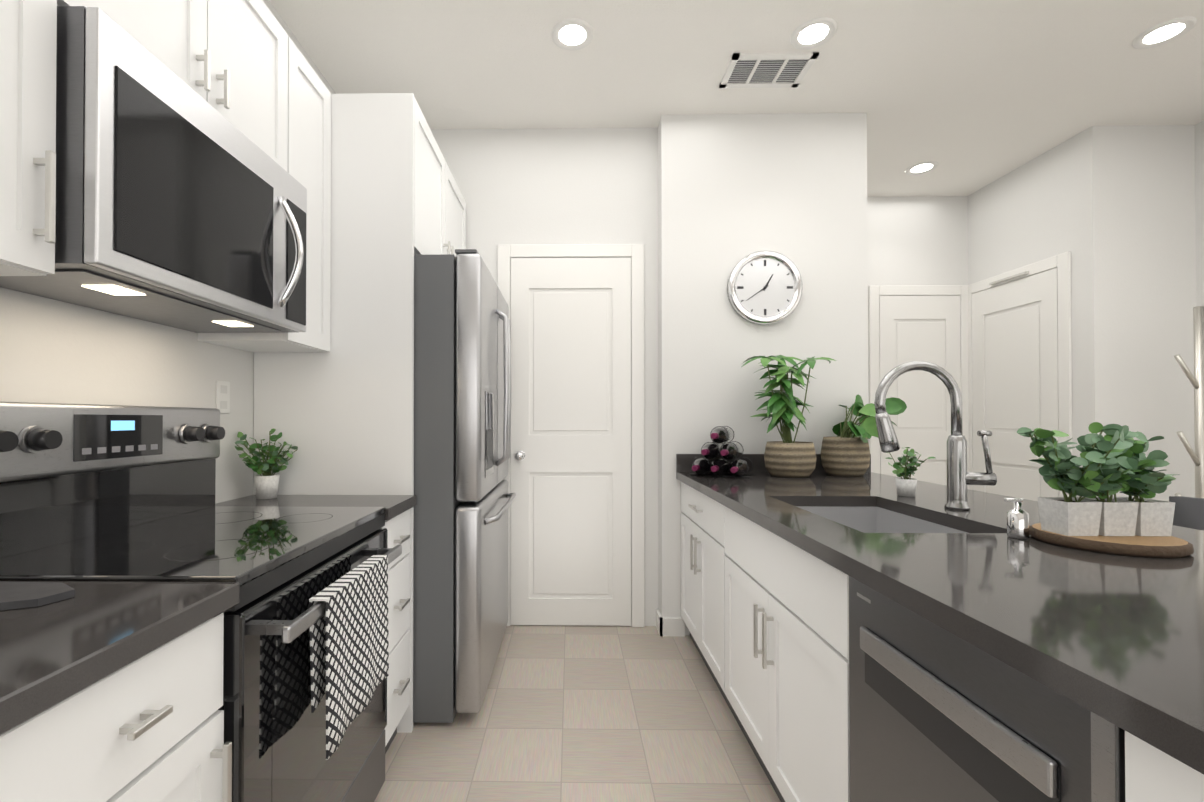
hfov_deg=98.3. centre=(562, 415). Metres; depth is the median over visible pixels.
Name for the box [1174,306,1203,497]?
coat rack
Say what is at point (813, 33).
recessed light
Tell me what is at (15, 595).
cutting board
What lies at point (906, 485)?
plant
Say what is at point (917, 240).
wall
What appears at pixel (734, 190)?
wall
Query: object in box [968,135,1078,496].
wall
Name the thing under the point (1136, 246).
wall
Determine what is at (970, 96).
ceiling
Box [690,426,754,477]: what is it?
wine rack
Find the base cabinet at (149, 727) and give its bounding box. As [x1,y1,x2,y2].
[0,613,231,801]
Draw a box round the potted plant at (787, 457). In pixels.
[742,355,835,477]
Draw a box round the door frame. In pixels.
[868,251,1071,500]
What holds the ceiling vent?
in the ceiling
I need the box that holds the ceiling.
[269,0,1203,196]
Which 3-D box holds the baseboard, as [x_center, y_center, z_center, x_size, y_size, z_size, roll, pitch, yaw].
[2.096,1.171,1.055,3.158,0.100,4.300,0,0,1]
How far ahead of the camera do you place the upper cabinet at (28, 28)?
0.90 m
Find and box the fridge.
[413,249,515,722]
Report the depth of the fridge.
2.05 m
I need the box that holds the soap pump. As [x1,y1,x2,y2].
[1004,498,1028,538]
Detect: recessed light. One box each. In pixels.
[551,18,593,50]
[790,17,836,49]
[905,161,938,174]
[1132,16,1196,48]
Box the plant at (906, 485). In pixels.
[885,447,934,496]
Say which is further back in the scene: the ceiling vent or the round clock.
the round clock
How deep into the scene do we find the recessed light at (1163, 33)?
2.31 m
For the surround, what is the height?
2.490 m
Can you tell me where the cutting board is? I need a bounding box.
[0,581,74,609]
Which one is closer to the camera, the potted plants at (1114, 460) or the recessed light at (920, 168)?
the potted plants at (1114, 460)
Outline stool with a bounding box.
[1169,496,1203,530]
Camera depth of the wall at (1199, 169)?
3.02 m
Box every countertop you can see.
[0,581,238,735]
[215,495,416,519]
[676,454,1203,773]
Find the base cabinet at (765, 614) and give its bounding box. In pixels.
[681,482,849,737]
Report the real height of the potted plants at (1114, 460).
0.286 m
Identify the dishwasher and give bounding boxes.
[849,576,1124,801]
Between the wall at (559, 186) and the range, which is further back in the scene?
the wall at (559, 186)
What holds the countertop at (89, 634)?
on the base cabinet at (149, 727)
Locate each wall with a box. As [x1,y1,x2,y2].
[0,0,335,503]
[430,128,657,625]
[658,113,867,635]
[867,196,967,442]
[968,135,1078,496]
[1076,125,1195,501]
[1195,121,1203,305]
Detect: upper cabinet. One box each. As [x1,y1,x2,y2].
[0,0,75,275]
[76,0,295,178]
[197,46,330,351]
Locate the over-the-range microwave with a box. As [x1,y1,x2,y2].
[0,6,306,332]
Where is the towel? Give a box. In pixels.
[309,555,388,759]
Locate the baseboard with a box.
[656,609,684,636]
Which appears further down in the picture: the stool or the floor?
the floor
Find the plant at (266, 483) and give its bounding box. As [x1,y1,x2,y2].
[235,429,297,498]
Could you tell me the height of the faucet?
0.484 m
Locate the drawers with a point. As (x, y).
(398, 529)
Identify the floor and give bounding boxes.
[374,625,780,801]
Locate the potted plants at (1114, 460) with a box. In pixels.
[1017,422,1193,557]
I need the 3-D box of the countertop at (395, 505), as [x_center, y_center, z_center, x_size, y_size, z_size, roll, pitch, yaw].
[-0.890,0.328,1.867,0.642,0.040,0.306,0,0,1]
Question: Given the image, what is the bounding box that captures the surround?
[253,93,465,732]
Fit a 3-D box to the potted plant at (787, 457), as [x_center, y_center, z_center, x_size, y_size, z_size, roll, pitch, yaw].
[1.127,-0.007,2.684,0.414,0.641,0.410,0,0,1]
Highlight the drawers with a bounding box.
[381,509,409,753]
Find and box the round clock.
[727,251,802,324]
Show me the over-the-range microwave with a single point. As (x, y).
(181, 204)
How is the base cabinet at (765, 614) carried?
on the floor
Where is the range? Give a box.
[0,401,401,801]
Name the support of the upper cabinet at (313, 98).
attached to the wall at (53, 351)
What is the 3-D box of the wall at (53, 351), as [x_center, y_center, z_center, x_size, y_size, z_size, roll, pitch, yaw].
[-1.291,-0.257,0.077,0.100,2.940,6.220,0,0,1]
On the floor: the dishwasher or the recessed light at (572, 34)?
the dishwasher
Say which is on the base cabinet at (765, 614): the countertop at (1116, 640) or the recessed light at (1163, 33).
the countertop at (1116, 640)
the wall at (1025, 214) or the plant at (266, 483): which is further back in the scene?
the wall at (1025, 214)
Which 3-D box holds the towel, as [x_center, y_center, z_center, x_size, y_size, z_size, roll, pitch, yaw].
[-0.525,0.571,1.304,0.052,0.344,0.370,0,0,1]
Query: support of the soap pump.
on the countertop at (1116, 640)
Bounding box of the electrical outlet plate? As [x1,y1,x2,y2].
[216,380,229,412]
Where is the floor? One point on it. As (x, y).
(601, 714)
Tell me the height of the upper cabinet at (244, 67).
0.506 m
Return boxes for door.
[497,244,644,626]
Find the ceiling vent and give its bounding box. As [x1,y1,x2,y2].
[719,52,818,87]
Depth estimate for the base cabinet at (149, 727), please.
0.74 m
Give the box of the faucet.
[874,361,996,509]
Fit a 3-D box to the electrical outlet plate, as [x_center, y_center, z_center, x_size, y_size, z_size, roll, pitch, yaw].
[-1.210,-0.065,1.850,0.006,0.115,0.070,0,0,1]
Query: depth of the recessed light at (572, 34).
2.32 m

